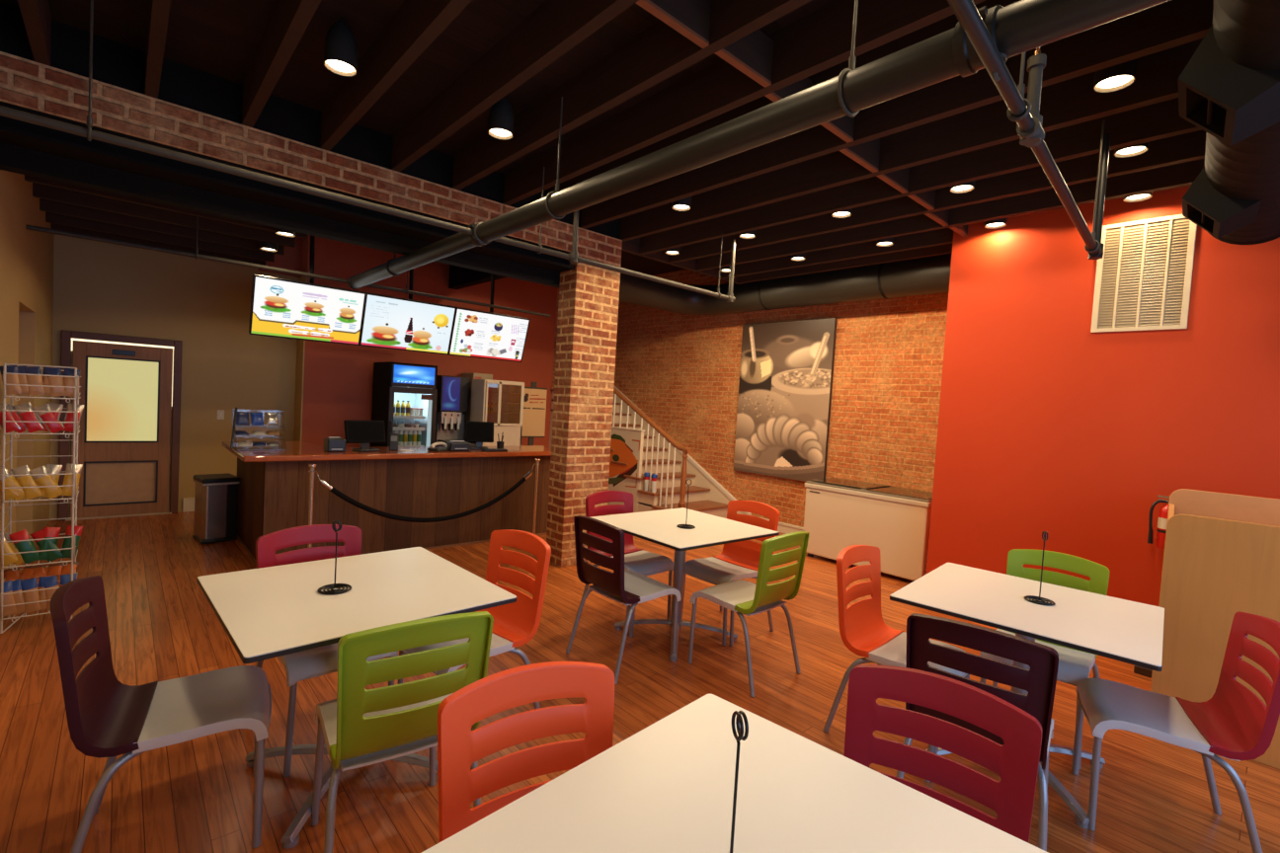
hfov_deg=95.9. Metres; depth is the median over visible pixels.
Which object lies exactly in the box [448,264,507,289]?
wall
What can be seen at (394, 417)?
shelf
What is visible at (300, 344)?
trim
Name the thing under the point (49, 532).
packet
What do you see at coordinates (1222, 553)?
cabinet
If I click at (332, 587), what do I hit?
stand
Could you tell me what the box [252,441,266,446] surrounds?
snack packet
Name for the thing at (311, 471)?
barrier post
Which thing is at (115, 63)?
board
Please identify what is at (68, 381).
packet
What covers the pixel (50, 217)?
beam
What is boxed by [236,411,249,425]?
snack packet
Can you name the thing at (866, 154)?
joist blocking
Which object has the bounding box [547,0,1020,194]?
beam
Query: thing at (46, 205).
beam
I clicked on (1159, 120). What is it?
ceiling beam
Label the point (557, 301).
wall
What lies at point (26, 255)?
wall
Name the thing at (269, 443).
snack packet
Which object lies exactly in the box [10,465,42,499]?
packet
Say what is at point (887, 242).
recessed light
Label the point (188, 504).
baseboard
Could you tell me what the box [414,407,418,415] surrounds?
tub
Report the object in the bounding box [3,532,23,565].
packet
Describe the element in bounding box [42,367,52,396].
packet
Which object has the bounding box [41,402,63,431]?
packet
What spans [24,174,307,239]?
beam
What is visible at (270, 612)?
cafe table
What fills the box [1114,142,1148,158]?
recessed light
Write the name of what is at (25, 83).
beam
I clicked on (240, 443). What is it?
snack packet
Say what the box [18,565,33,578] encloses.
packet
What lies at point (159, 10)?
beam
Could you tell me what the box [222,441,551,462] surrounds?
countertop
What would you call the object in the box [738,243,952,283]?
beam
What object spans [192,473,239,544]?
pedal bin
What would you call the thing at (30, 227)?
pipe
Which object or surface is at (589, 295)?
brick pillar
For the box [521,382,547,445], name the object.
sign
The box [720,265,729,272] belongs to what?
recessed light
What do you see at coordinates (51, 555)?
packet
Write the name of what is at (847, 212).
recessed light
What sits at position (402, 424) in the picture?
snacks
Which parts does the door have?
panel, frosted pane, closer plate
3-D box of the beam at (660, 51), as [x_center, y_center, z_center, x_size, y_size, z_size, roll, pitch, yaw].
[0.613,-1.714,2.148,0.056,0.245,6.010,1,3,-42]
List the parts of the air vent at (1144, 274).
louvre panel, louvre panel, louvre panel, louvre panel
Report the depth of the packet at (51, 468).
3.45 m
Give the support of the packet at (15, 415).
in the rack
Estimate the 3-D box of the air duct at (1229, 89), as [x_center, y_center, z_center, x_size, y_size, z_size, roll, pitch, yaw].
[2.113,-1.230,1.887,0.503,0.553,3.621,6,3,44]
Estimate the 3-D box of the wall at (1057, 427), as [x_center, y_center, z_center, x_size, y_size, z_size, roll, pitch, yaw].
[4.191,-0.032,3.941,1.120,3.330,3.663,1,3,-42]
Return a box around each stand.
[230,407,286,451]
[317,520,351,594]
[676,479,695,529]
[729,711,748,852]
[1024,531,1055,605]
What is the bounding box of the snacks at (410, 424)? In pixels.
[403,420,411,427]
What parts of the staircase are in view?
panel, handrail, string moulding, newel post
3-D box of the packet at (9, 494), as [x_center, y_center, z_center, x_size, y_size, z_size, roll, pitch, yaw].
[-3.654,0.326,3.315,0.147,0.204,0.040,2,3,-20]
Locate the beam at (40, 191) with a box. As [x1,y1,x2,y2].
[32,182,295,247]
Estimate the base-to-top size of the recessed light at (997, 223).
0.230 m
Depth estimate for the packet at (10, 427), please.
3.30 m
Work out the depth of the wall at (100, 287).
6.57 m
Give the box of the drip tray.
[437,439,462,443]
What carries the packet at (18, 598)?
in the rack
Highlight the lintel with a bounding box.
[0,100,574,272]
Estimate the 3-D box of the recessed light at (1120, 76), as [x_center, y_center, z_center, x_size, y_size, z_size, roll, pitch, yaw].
[2.132,-1.651,2.584,0.148,0.230,0.148,1,3,-42]
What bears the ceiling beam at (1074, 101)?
attached to the ceiling at (221, 39)
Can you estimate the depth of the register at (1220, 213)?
2.72 m
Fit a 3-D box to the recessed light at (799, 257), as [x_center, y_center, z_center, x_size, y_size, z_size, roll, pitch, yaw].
[1.613,-1.816,5.865,0.148,0.230,0.148,1,3,-42]
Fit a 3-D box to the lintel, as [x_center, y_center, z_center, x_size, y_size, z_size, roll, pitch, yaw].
[-1.971,-1.520,4.093,3.540,0.135,0.255,1,3,-42]
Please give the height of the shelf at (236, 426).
0.005 m
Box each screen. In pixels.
[248,235,366,345]
[343,419,385,452]
[359,268,456,354]
[448,273,530,362]
[464,420,493,450]
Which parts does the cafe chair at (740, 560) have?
leg, seat, leg, backrest, leg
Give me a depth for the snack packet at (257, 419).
5.07 m
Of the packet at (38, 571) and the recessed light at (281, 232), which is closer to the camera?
the packet at (38, 571)
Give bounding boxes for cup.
[496,432,504,448]
[643,472,649,490]
[650,474,657,492]
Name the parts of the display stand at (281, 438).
black edge trim, panel, panel, panel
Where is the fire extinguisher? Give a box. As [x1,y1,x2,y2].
[1147,494,1169,549]
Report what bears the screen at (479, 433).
on the counter at (274, 485)
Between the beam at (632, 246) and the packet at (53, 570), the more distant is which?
the beam at (632, 246)
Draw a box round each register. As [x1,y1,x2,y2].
[1177,24,1279,146]
[1182,166,1262,239]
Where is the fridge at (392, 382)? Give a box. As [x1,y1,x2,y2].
[370,361,437,446]
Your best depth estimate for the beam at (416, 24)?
2.85 m
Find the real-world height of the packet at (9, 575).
0.057 m
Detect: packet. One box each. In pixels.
[0,365,22,395]
[0,402,20,433]
[0,466,19,500]
[0,467,25,500]
[0,531,18,566]
[0,580,17,617]
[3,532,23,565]
[3,566,19,581]
[7,402,25,433]
[8,529,39,563]
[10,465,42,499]
[11,578,25,615]
[12,401,44,432]
[15,365,28,396]
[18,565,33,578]
[20,577,41,613]
[24,366,45,396]
[28,465,62,499]
[30,529,63,562]
[30,564,46,578]
[32,403,64,433]
[38,527,60,559]
[38,576,49,610]
[39,464,62,496]
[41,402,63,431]
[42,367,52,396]
[42,575,58,610]
[43,367,67,397]
[45,563,64,576]
[60,463,82,496]
[60,573,77,586]
[61,525,82,558]
[61,561,79,574]
[62,402,83,432]
[63,368,79,397]
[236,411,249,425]
[236,430,248,435]
[237,441,251,446]
[249,412,263,425]
[251,430,265,435]
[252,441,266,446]
[265,412,278,425]
[266,430,279,435]
[266,441,280,446]
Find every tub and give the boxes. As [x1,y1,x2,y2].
[409,407,414,415]
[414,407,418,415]
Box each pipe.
[0,0,735,302]
[26,216,550,317]
[347,0,1170,289]
[947,0,1111,259]
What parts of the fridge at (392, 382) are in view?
door, header frame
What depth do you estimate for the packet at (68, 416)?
3.47 m
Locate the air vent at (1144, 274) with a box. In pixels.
[1090,214,1197,332]
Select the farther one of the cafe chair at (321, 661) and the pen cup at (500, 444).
the pen cup at (500, 444)
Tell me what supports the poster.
attached to the brick wall at (680, 370)
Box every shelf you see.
[234,436,284,439]
[236,425,283,427]
[237,446,285,450]
[393,414,425,418]
[393,426,424,430]
[398,442,424,446]
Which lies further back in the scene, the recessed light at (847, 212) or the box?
the recessed light at (847, 212)
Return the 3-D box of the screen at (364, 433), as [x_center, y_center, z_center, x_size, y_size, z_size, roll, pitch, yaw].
[-2.534,0.086,5.353,0.170,0.281,0.360,5,3,40]
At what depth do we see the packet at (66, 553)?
3.51 m
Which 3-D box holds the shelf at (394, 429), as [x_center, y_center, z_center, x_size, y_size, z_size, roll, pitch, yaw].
[-3.053,0.011,7.369,0.423,0.036,0.515,1,3,-42]
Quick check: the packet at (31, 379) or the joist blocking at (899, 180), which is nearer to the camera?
the packet at (31, 379)
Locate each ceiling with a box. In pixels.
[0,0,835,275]
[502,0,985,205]
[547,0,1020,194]
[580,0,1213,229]
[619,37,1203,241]
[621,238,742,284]
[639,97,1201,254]
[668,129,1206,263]
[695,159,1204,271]
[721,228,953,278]
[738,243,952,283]
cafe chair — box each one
[49,575,271,852]
[255,524,398,777]
[310,611,493,852]
[397,529,551,709]
[437,661,614,842]
[565,515,681,684]
[581,490,673,635]
[681,500,779,645]
[687,531,809,697]
[823,545,969,754]
[843,664,1042,843]
[895,613,1058,852]
[979,549,1110,770]
[1071,611,1279,852]
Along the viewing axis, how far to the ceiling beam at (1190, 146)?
4.00 m
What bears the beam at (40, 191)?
attached to the ceiling
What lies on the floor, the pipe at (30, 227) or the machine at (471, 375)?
the machine at (471, 375)
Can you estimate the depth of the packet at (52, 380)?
3.41 m
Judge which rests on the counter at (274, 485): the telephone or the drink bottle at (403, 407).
the telephone
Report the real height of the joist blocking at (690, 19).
0.204 m
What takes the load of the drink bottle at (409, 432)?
on the fridge at (392, 382)
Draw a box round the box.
[1133,665,1152,677]
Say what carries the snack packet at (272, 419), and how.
on the display stand at (281, 438)
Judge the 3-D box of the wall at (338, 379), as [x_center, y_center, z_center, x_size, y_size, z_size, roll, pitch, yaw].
[-3.081,-0.770,8.222,4.000,3.600,0.517,1,3,-42]
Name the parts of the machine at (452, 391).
lever, lit panel, lever, lever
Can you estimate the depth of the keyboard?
6.04 m
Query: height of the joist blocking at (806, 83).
0.204 m
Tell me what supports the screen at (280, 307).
hanging from the ceiling at (221, 39)
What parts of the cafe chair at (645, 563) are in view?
leg, backrest, leg, seat, leg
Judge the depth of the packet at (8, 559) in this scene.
3.33 m
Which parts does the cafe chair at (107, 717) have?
backrest, leg, leg, seat, leg, leg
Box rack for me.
[0,363,80,634]
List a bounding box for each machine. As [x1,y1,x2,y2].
[435,375,469,446]
[459,372,492,442]
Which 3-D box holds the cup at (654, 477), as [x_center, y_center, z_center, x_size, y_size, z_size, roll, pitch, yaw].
[0.185,0.745,7.615,0.082,0.245,0.082,1,3,-42]
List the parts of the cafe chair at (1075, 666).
seat, backrest, leg, leg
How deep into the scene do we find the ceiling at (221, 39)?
3.02 m
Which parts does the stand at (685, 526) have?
rod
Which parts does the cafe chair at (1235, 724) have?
leg, leg, seat, leg, leg, backrest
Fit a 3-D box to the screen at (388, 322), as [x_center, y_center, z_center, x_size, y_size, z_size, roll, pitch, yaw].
[-2.399,-1.606,6.051,0.924,1.614,0.212,1,3,-42]
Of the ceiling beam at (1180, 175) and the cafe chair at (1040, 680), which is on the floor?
the cafe chair at (1040, 680)
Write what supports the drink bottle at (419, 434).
on the fridge at (392, 382)
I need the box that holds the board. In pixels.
[0,1,620,239]
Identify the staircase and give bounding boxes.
[549,385,751,518]
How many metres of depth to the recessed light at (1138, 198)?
3.85 m
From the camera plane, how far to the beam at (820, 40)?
2.95 m
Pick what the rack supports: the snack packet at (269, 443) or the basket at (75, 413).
the basket at (75, 413)
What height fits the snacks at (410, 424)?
0.090 m
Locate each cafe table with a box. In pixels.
[196,547,516,849]
[421,694,1048,852]
[591,507,779,661]
[889,562,1164,829]
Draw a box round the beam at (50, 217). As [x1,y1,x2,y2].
[45,211,274,262]
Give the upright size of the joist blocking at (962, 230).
0.204 m
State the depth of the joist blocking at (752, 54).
2.64 m
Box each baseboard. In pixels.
[182,497,194,512]
[760,517,803,534]
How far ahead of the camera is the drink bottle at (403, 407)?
7.15 m
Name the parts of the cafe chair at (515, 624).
leg, seat, backrest, leg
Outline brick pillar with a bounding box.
[546,227,622,567]
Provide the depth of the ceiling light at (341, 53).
2.78 m
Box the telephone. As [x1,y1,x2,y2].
[427,442,449,451]
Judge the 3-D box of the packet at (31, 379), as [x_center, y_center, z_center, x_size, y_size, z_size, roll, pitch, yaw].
[-3.527,-0.265,3.363,0.096,0.175,0.041,1,3,-40]
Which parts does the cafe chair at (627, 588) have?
leg, backrest, leg, leg, seat, leg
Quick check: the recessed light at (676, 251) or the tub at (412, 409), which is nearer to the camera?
the recessed light at (676, 251)
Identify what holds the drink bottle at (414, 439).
on the fridge at (392, 382)
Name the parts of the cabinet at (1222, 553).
panel, panel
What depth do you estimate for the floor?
2.81 m
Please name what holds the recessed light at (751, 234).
in the ceiling at (221, 39)
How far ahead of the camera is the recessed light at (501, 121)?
3.39 m
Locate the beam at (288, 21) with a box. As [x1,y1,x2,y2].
[241,0,320,127]
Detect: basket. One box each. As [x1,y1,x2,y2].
[0,534,78,570]
[0,572,78,622]
[1,472,79,505]
[2,371,80,402]
[2,408,79,438]
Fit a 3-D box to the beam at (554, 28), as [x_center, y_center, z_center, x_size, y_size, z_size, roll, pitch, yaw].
[0.282,-1.721,1.850,0.056,0.245,6.010,1,3,-42]
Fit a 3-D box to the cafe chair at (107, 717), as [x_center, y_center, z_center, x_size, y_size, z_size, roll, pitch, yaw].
[-1.573,0.943,1.940,0.573,0.877,0.491,2,3,-33]
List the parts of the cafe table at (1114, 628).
arm, arm, arm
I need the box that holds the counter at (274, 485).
[222,441,551,565]
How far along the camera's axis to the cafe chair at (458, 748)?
1.40 m
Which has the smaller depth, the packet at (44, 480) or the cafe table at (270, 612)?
the cafe table at (270, 612)
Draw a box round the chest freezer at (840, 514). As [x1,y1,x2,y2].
[802,478,932,582]
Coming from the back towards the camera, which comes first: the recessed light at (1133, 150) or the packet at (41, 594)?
the packet at (41, 594)
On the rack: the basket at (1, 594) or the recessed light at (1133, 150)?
the basket at (1, 594)
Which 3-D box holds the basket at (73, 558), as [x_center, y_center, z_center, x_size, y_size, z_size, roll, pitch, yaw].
[-3.615,0.733,3.490,0.304,0.186,0.303,1,3,-42]
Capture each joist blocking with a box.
[636,0,711,48]
[715,29,773,87]
[764,77,811,102]
[820,115,854,142]
[838,138,880,172]
[876,167,909,193]
[907,189,935,210]
[924,209,949,226]
[949,224,968,237]
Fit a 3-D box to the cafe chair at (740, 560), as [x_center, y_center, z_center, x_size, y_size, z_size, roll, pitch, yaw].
[0.630,0.985,4.072,0.573,0.877,0.491,1,3,-41]
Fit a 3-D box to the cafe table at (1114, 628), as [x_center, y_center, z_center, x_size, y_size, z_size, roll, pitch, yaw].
[1.744,1.171,2.640,0.914,0.752,0.914,6,3,43]
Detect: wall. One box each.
[0,169,54,582]
[49,234,299,520]
[257,235,557,447]
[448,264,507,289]
[551,288,559,410]
[614,269,948,527]
[926,185,1279,606]
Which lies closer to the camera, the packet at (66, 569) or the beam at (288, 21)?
the beam at (288, 21)
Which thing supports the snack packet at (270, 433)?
on the display stand at (281, 438)
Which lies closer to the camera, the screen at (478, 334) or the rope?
the rope
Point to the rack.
(73, 518)
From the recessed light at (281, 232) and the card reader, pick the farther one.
the card reader
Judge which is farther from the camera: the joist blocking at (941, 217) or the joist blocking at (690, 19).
the joist blocking at (941, 217)
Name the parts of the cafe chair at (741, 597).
leg, leg, seat, leg, backrest, leg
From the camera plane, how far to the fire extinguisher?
3.78 m
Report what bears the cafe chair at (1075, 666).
on the floor
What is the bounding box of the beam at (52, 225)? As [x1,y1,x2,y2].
[50,223,265,265]
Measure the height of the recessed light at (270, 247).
0.200 m
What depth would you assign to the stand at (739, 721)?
0.91 m
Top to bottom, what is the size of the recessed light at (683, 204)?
0.230 m
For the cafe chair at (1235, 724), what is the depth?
2.22 m
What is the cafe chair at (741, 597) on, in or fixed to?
on the floor
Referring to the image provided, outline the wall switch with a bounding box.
[216,409,224,419]
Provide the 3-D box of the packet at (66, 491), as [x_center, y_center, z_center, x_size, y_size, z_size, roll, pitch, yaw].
[-3.447,0.324,3.503,0.043,0.200,0.101,5,3,40]
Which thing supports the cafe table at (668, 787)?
on the floor
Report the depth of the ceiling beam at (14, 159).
3.70 m
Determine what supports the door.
in the wall at (100, 287)
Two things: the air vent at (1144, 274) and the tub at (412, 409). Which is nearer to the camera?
the air vent at (1144, 274)
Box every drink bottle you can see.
[395,400,399,415]
[398,426,402,445]
[400,400,405,415]
[402,425,407,445]
[404,400,410,415]
[407,425,411,445]
[411,425,416,445]
[416,425,421,445]
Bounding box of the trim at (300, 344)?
[293,275,307,441]
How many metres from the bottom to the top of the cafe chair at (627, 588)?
0.877 m
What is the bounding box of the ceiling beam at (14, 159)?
[0,142,559,287]
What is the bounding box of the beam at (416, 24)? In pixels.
[320,0,472,151]
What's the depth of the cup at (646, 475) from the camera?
7.69 m
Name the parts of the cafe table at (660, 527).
arm, arm, arm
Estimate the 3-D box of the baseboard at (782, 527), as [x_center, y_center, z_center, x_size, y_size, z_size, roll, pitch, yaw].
[2.333,1.346,6.786,0.028,0.130,2.830,1,3,-42]
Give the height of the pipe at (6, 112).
0.580 m
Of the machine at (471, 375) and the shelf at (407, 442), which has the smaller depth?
the shelf at (407, 442)
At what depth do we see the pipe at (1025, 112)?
1.78 m
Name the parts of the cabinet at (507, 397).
door frame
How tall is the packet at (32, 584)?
0.200 m
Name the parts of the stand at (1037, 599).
rod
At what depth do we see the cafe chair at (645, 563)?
4.19 m
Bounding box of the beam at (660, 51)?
[452,0,811,190]
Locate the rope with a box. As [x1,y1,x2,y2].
[315,464,534,522]
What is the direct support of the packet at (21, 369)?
in the rack
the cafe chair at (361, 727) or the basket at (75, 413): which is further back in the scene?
the basket at (75, 413)
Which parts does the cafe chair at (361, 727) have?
leg, leg, seat, backrest, leg, leg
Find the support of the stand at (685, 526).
on the cafe table at (660, 527)
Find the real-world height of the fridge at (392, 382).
1.868 m
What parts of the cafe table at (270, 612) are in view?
arm, arm, arm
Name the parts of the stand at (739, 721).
rod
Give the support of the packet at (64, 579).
in the rack
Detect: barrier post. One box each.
[307,464,317,548]
[531,458,540,534]
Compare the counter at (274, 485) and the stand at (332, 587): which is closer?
the stand at (332, 587)
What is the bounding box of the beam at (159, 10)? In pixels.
[144,0,170,98]
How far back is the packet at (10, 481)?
3.33 m
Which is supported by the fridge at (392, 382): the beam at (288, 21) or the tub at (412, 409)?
the tub at (412, 409)
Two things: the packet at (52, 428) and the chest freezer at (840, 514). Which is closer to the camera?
the packet at (52, 428)
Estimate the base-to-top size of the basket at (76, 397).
0.165 m
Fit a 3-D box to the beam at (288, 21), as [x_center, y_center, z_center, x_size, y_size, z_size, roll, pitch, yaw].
[-0.368,-1.736,1.265,0.056,0.245,6.010,1,3,-42]
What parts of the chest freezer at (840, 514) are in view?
glass lid, silver trim, glass lid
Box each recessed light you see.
[259,240,278,251]
[275,228,295,237]
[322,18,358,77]
[487,97,514,140]
[665,246,680,254]
[672,196,691,211]
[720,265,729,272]
[739,230,756,239]
[790,252,805,260]
[831,208,852,218]
[876,237,894,246]
[949,180,974,193]
[984,217,1007,229]
[1093,58,1137,92]
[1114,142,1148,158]
[1122,192,1152,202]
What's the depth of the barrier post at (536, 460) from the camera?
6.13 m
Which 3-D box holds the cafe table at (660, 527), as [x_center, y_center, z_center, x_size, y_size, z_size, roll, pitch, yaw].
[0.259,1.032,3.888,0.914,0.752,0.914,1,3,-40]
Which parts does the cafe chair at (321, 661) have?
leg, leg, backrest, seat, leg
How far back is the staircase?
8.02 m
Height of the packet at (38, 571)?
0.055 m
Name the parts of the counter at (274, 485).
panel, panel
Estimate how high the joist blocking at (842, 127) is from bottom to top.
0.204 m
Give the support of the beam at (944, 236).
attached to the ceiling at (221, 39)
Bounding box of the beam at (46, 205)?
[39,198,284,255]
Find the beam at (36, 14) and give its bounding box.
[17,0,51,66]
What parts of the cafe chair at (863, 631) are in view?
leg, backrest, seat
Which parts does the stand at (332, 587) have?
rod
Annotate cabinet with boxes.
[470,379,524,446]
[1150,488,1279,769]
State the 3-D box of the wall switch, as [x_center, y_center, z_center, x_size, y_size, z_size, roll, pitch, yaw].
[-4.917,-0.136,6.770,0.070,0.110,0.012,1,3,-42]
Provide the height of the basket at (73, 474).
0.186 m
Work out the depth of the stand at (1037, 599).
2.63 m
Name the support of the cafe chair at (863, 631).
on the floor
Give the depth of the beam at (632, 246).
6.24 m
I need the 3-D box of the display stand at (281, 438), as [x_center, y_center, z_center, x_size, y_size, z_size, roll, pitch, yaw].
[-3.317,0.018,4.995,0.404,0.354,0.308,1,3,-42]
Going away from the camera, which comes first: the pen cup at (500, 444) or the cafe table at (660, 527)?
the cafe table at (660, 527)
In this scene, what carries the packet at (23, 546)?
in the rack
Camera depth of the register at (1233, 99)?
1.80 m
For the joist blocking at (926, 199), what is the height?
0.204 m
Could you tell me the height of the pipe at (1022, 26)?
0.620 m
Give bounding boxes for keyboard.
[481,448,507,451]
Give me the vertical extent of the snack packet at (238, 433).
0.037 m
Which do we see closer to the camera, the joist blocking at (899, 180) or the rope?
the joist blocking at (899, 180)
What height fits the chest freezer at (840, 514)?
0.826 m
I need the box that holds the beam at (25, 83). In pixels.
[0,51,578,251]
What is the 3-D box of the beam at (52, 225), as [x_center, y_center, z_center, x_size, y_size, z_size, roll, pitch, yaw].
[-4.976,-1.932,6.095,1.740,0.170,0.050,1,3,-42]
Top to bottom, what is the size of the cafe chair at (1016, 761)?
0.877 m
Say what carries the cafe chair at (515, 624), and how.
on the floor
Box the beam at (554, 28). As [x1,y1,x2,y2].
[391,0,639,171]
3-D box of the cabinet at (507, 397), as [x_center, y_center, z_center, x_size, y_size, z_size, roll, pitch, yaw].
[-1.993,0.236,7.975,0.600,1.740,0.400,1,3,-42]
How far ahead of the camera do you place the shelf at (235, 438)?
5.03 m
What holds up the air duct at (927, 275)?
attached to the wall at (459, 278)
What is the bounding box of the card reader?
[389,433,399,450]
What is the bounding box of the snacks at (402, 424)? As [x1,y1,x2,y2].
[396,419,403,427]
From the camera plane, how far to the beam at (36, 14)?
2.68 m
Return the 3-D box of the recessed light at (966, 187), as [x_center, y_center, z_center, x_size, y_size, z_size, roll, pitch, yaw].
[2.160,-1.701,3.857,0.148,0.230,0.148,1,3,-42]
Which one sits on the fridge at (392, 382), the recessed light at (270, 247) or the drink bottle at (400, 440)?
the drink bottle at (400, 440)
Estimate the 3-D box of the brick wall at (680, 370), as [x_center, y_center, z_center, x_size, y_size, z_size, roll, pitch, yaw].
[1.406,-0.849,8.001,0.150,4.300,7.117,1,3,-42]
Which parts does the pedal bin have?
lid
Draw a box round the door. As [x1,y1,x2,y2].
[58,329,182,520]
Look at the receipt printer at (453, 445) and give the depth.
5.84 m
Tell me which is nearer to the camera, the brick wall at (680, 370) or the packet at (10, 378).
the packet at (10, 378)
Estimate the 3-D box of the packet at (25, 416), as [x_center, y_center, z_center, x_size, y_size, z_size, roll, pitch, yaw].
[-3.552,-0.051,3.357,0.128,0.181,0.040,1,3,-43]
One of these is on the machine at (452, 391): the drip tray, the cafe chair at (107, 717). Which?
the drip tray
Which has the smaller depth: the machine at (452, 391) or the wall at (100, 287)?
the wall at (100, 287)
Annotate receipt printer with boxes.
[323,436,346,452]
[445,440,471,451]
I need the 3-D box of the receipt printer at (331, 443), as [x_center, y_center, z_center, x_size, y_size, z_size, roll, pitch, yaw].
[-2.736,0.158,5.181,0.150,0.127,0.154,1,3,-42]
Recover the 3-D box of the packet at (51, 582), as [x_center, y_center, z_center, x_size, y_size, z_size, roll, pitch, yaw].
[-3.539,1.002,3.474,0.107,0.202,0.043,1,3,-41]
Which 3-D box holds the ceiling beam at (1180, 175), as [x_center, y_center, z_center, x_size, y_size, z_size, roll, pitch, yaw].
[2.747,-1.675,4.238,0.056,0.245,6.260,1,3,-42]
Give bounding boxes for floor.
[0,511,1279,852]
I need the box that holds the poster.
[733,318,837,481]
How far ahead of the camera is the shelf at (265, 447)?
5.02 m
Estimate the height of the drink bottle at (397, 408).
0.190 m
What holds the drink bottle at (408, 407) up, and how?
on the fridge at (392, 382)
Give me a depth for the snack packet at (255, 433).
5.06 m
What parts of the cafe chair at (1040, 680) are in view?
leg, leg, backrest, leg, leg, seat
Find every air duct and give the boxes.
[544,253,952,315]
[1177,0,1279,244]
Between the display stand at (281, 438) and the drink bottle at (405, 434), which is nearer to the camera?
the display stand at (281, 438)
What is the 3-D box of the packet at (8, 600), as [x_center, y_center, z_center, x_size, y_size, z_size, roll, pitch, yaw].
[-3.674,0.998,3.349,0.043,0.201,0.103,5,3,42]

